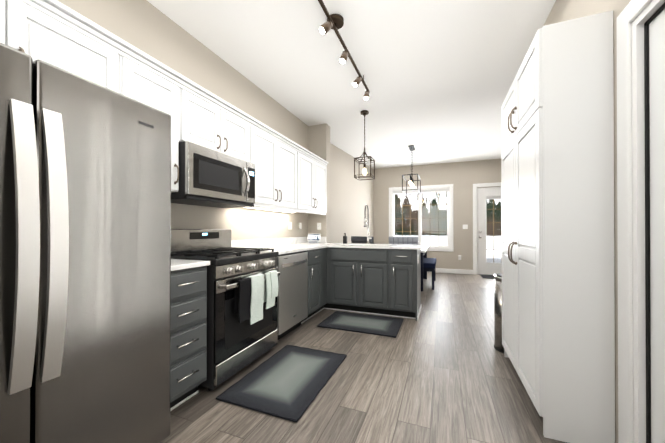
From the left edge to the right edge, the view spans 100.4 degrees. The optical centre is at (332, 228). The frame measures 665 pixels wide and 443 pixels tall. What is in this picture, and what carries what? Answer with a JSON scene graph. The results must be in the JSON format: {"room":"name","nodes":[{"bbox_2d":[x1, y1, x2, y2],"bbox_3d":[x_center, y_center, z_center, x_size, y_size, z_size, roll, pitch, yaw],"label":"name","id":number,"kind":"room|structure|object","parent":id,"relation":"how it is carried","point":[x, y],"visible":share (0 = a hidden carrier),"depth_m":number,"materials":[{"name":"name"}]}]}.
{"room":"dining room and kitchen","nodes":[
{"label":"dining room and kitchen","id":0,"kind":"room"},
{"bbox_2d":[57,0,373,242],"bbox_3d":[-0.877,-0.299,3.651,0.780,2.880,9.550,0,0,22],"label":"wall","id":1,"kind":"structure","parent":0,"point":[147,27],"depth_m":3.12,"materials":[{"name":"beige paint"}]},
{"bbox_2d":[0,0,123,94],"bbox_3d":[-1.571,-0.856,1.265,0.339,0.391,0.918,0,0,22],"label":"upper cabinet","id":2,"kind":"object","parent":1,"relation":"attached to","point":[34,28],"depth_m":1.37,"materials":[{"name":"white paint"}]},
{"bbox_2d":[124,48,183,192],"bbox_3d":[-1.328,-0.657,1.879,0.339,0.782,0.396,0,0,22],"label":"upper cabinet","id":3,"kind":"object","parent":1,"relation":"attached to","point":[145,83],"depth_m":1.86,"materials":[{"name":"white paint"}]},
{"bbox_2d":[184,84,251,162],"bbox_3d":[-1.111,-0.843,2.429,0.339,0.407,0.776,0,0,22],"label":"upper cabinet","id":4,"kind":"object","parent":1,"relation":"attached to","point":[207,123],"depth_m":2.31,"materials":[{"name":"white paint"}]},
{"bbox_2d":[171,141,254,207],"bbox_3d":[-1.056,-0.422,2.405,0.459,0.415,0.768,0,0,22],"label":"microwave","id":5,"kind":"object","parent":4,"relation":"attached to","point":[208,177],"visible":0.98,"depth_m":2.22,"materials":[{"name":"grey metal"}]},
{"bbox_2d":[252,124,299,211],"bbox_3d":[-0.778,-0.651,3.271,0.339,0.782,1.030,0,0,22],"label":"upper cabinet","id":6,"kind":"object","parent":1,"relation":"attached to","point":[290,175],"depth_m":3.13,"materials":[{"name":"white paint"}]},
{"bbox_2d":[244,206,295,212],"bbox_3d":[-0.793,-0.246,3.456,0.060,0.024,1.250,0,0,22],"label":"under-cabinet light","id":7,"kind":"object","parent":6,"relation":"attached to","point":[262,208],"visible":0.61,"depth_m":3.46,"materials":[{"name":"white plastic"}]},
{"bbox_2d":[288,222,291,229],"bbox_3d":[-0.629,-0.048,4.101,0.008,0.115,0.115,0,0,22],"label":"outlet","id":8,"kind":"object","parent":1,"relation":"attached to","point":[289,223],"depth_m":4.11,"materials":[{"name":"white plastic"}]},
{"bbox_2d":[300,148,326,214],"bbox_3d":[-0.445,-0.648,4.113,0.339,0.782,1.068,0,0,22],"label":"upper cabinet","id":9,"kind":"object","parent":1,"relation":"attached to","point":[313,172],"depth_m":4.04,"materials":[{"name":"white paint"}]},
{"bbox_2d":[147,0,555,168],"bbox_3d":[1.075,-1.792,2.993,4.900,0.100,9.750,0,0,22],"label":"ceiling","id":10,"kind":"structure","parent":0,"point":[439,76],"depth_m":2.89,"materials":[{"name":"white paint"}]},
{"bbox_2d":[318,0,369,100],"bbox_3d":[0.022,-1.634,2.317,0.143,0.221,2.280,0,0,22],"label":"spotlights","id":11,"kind":"object","parent":10,"relation":"attached to","point":[334,22],"visible":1,"depth_m":2.36,"materials":[{"name":"brown metal"}]},
{"bbox_2d":[354,110,374,179],"bbox_3d":[0.477,-1.242,4.114,0.253,0.992,0.253,0,0,22],"label":"pendant lantern","id":12,"kind":"object","parent":10,"relation":"hanging from","point":[364,113],"visible":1,"depth_m":4.10,"materials":[{"name":"brown metal"}]},
{"bbox_2d":[402,145,420,194],"bbox_3d":[1.686,-1.251,5.894,0.314,0.957,0.734,0,0,22],"label":"pendant lantern","id":13,"kind":"object","parent":10,"relation":"hanging from","point":[412,180],"visible":1,"depth_m":5.79,"materials":[{"name":"black metal"}]},
{"bbox_2d":[162,272,566,442],"bbox_3d":[1.075,1.188,2.980,4.900,0.100,9.750,0,0,22],"label":"floor","id":14,"kind":"structure","parent":0,"point":[442,369],"depth_m":1.93,"materials":[{"name":"brown wood"}]},
{"bbox_2d":[0,43,170,442],"bbox_3d":[-1.325,0.262,1.135,0.835,1.735,0.915,0,0,22],"label":"fridge","id":15,"kind":"object","parent":14,"relation":"on","point":[85,260],"visible":1,"depth_m":1.07,"materials":[{"name":"grey metal"}]},
{"bbox_2d":[170,266,206,410],"bbox_3d":[-1.200,0.691,1.819,0.620,0.884,0.390,0,0,22],"label":"base cabinet","id":16,"kind":"object","parent":14,"relation":"on","point":[188,368],"depth_m":1.74,"materials":[{"name":"grey paint"}]},
{"bbox_2d":[171,259,209,270],"bbox_3d":[-1.196,0.183,1.821,0.627,0.130,0.394,0,0,22],"label":"countertop","id":17,"kind":"structure","parent":16,"relation":"on","point":[176,264],"depth_m":1.79,"materials":[{"name":"stone"}]},
{"bbox_2d":[171,229,279,390],"bbox_3d":[-0.909,0.568,2.352,0.714,1.135,0.778,0,0,22],"label":"range","id":18,"kind":"object","parent":14,"relation":"on","point":[242,295],"visible":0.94,"depth_m":2.13,"materials":[{"name":"grey metal"}]},
{"bbox_2d":[216,345,346,422],"bbox_3d":[-0.323,1.126,2.151,0.619,0.015,0.924,0,0,22],"label":"rug","id":19,"kind":"object","parent":14,"relation":"on","point":[287,382],"visible":1,"depth_m":2.01,"materials":[{"name":"fabric"}]},
{"bbox_2d":[276,251,307,339],"bbox_3d":[-0.660,0.698,3.066,0.651,0.881,0.622,0,0,22],"label":"dishwasher","id":20,"kind":"object","parent":14,"relation":"on","point":[292,305],"visible":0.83,"depth_m":2.92,"materials":[{"name":"grey metal"}]},
{"bbox_2d":[301,247,329,323],"bbox_3d":[-0.465,0.699,3.676,0.620,0.884,0.650,0,0,22],"label":"base cabinet","id":21,"kind":"object","parent":14,"relation":"on","point":[318,259],"depth_m":3.58,"materials":[{"name":"grey paint"}]},
{"bbox_2d":[330,247,345,309],"bbox_3d":[-0.211,0.702,4.267,0.658,0.884,0.595,0,0,22],"label":"base cabinet","id":22,"kind":"object","parent":14,"relation":"on","point":[337,256],"depth_m":3.79,"materials":[{"name":"grey paint"}]},
{"bbox_2d":[231,237,335,254],"bbox_3d":[-0.465,0.191,3.667,0.627,0.130,1.963,0,0,22],"label":"countertop","id":23,"kind":"structure","parent":22,"relation":"on","point":[288,245],"depth_m":3.53,"materials":[{"name":"stone"}]},
{"bbox_2d":[307,234,319,242],"bbox_3d":[-0.335,0.152,4.421,0.265,0.152,0.146,0,0,22],"label":"clock","id":24,"kind":"object","parent":23,"relation":"on","point":[313,238],"visible":1,"depth_m":4.43,"materials":[{"name":"plastic"}]},
{"bbox_2d":[328,243,423,249],"bbox_3d":[0.629,0.348,3.911,1.222,0.242,0.703,0,0,22],"label":"countertop","id":25,"kind":"structure","parent":22,"relation":"on","point":[338,245],"depth_m":3.76,"materials":[{"name":"stone"}]},
{"bbox_2d":[343,233,346,242],"bbox_3d":[0.195,0.147,4.321,0.056,0.161,0.068,0,0,22],"label":"soap dispenser","id":26,"kind":"object","parent":25,"relation":"on","point":[345,239],"visible":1,"depth_m":4.30,"materials":[{"name":"black plastic"}]},
{"bbox_2d":[364,204,372,243],"bbox_3d":[0.535,-0.068,4.135,0.110,0.590,0.220,0,0,22],"label":"faucet","id":27,"kind":"object","parent":25,"relation":"on","point":[366,223],"visible":1,"depth_m":4.20,"materials":[{"name":"silver metal"}]},
{"bbox_2d":[317,311,403,337],"bbox_3d":[0.352,1.131,3.341,0.915,0.015,0.629,0,0,22],"label":"rug","id":28,"kind":"object","parent":14,"relation":"on","point":[371,324],"visible":0.98,"depth_m":3.30,"materials":[{"name":"fabric"}]},
{"bbox_2d":[351,236,373,243],"bbox_3d":[0.683,0.639,4.953,0.543,1.014,0.470,0,0,-40],"label":"dining chair","id":29,"kind":"object","parent":14,"relation":"on","point":[358,239],"visible":0.12,"depth_m":4.77,"materials":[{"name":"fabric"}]},
{"bbox_2d":[389,237,417,243],"bbox_3d":[1.255,0.639,4.797,0.470,1.014,0.543,0,0,22],"label":"dining chair","id":30,"kind":"object","parent":14,"relation":"on","point":[403,240],"visible":0.12,"depth_m":4.55,"materials":[{"name":"grey fabric"}]},
{"bbox_2d":[386,249,421,320],"bbox_3d":[0.999,0.700,3.766,0.340,0.884,0.637,0,0,22],"label":"base cabinet","id":31,"kind":"object","parent":14,"relation":"on","point":[403,266],"depth_m":3.49,"materials":[{"name":"grey paint"}]},
{"bbox_2d":[421,245,428,290],"bbox_3d":[1.485,0.768,5.922,1.040,0.765,1.560,0,0,22],"label":"dining table","id":32,"kind":"object","parent":14,"relation":"on","point":[425,248],"visible":0.29,"depth_m":5.08,"materials":[{"name":"black wood"}]},
{"bbox_2d":[423,258,435,289],"bbox_3d":[1.941,0.900,5.741,0.380,0.500,1.080,0,0,22],"label":"bench","id":33,"kind":"object","parent":14,"relation":"on","point":[429,264],"visible":0.5,"depth_m":5.24,"materials":[{"name":"blue fabric"}]},
{"bbox_2d":[481,275,493,278],"bbox_3d":[3.945,1.147,6.539,0.760,0.011,0.480,0,0,22],"label":"doormat","id":34,"kind":"object","parent":14,"relation":"on","point":[488,276],"visible":0.42,"depth_m":6.63,"materials":[{"name":"grey"}]},
{"bbox_2d":[494,273,503,352],"bbox_3d":[1.691,0.786,2.603,0.304,0.700,0.304,0,0,22],"label":"trash can","id":35,"kind":"object","parent":14,"relation":"on","point":[498,346],"visible":0.35,"depth_m":2.58,"materials":[{"name":"silver metal"}]},
{"bbox_2d":[501,10,614,442],"bbox_3d":[1.450,0.013,1.950,0.356,2.240,1.040,0,0,22],"label":"pantry","id":36,"kind":"object","parent":14,"relation":"on","point":[557,212],"visible":1,"depth_m":1.48,"materials":[{"name":"white paint"}]},
{"bbox_2d":[374,159,500,269],"bbox_3d":[2.832,-0.283,7.427,4.900,2.880,0.200,0,0,22],"label":"wall","id":37,"kind":"structure","parent":0,"point":[463,177],"depth_m":7.20,"materials":[{"name":"beige paint"}]},
{"bbox_2d":[389,184,453,251],"bbox_3d":[2.379,-0.282,7.541,1.671,1.756,0.120,0,0,22],"label":"window","id":38,"kind":"structure","parent":37,"relation":"in","point":[448,189],"depth_m":7.47,"materials":[{"name":"white paint"}]},
{"bbox_2d":[435,268,472,273],"bbox_3d":[2.383,1.100,7.481,2.530,0.115,0.017,0,0,22],"label":"baseboard","id":39,"kind":"structure","parent":37,"relation":"attached to","point":[455,271],"depth_m":7.16,"materials":[{"name":"white paint"}]},
{"bbox_2d":[473,182,501,274],"bbox_3d":[4.088,0.007,6.851,1.110,2.295,0.144,0,0,22],"label":"door frame","id":40,"kind":"structure","parent":37,"relation":"attached to","point":[481,196],"depth_m":6.97,"materials":[{"name":"white paint"}]},
{"bbox_2d":[486,200,501,262],"bbox_3d":[4.096,0.015,6.871,0.520,1.680,0.004,0,0,22],"label":"window glass","id":41,"kind":"structure","parent":37,"relation":"in","point":[495,230],"depth_m":6.90,"materials":[{"name":"clear glass"}]},
{"bbox_2d":[544,0,630,442],"bbox_3d":[1.126,-0.313,0.450,0.140,2.880,5.070,0,0,22],"label":"wall","id":42,"kind":"structure","parent":0,"point":[563,10],"depth_m":1.39,"materials":[{"name":"beige paint"}]},
{"bbox_2d":[616,0,664,442],"bbox_3d":[1.260,0.046,0.825,0.148,2.165,1.080,0,0,22],"label":"door frame","id":43,"kind":"structure","parent":42,"relation":"attached to","point":[640,24],"depth_m":1.23,"materials":[{"name":"white paint"}]},
{"label":"outside","id":44,"kind":"structure","parent":0,"visible":0},
{"bbox_2d":[395,192,500,257],"bbox_3d":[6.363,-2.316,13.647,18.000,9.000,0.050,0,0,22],"label":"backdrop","id":45,"kind":"structure","parent":44,"point":[442,220],"depth_m":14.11,"materials":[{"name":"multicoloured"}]},
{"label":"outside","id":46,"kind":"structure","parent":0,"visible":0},
{"bbox_2d":[487,258,500,262],"bbox_3d":[5.078,1.395,10.381,18.000,0.050,6.940,0,0,22],"label":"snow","id":47,"kind":"object","parent":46,"point":[489,260],"depth_m":12.04,"materials":[{"name":"white"}]}
]}

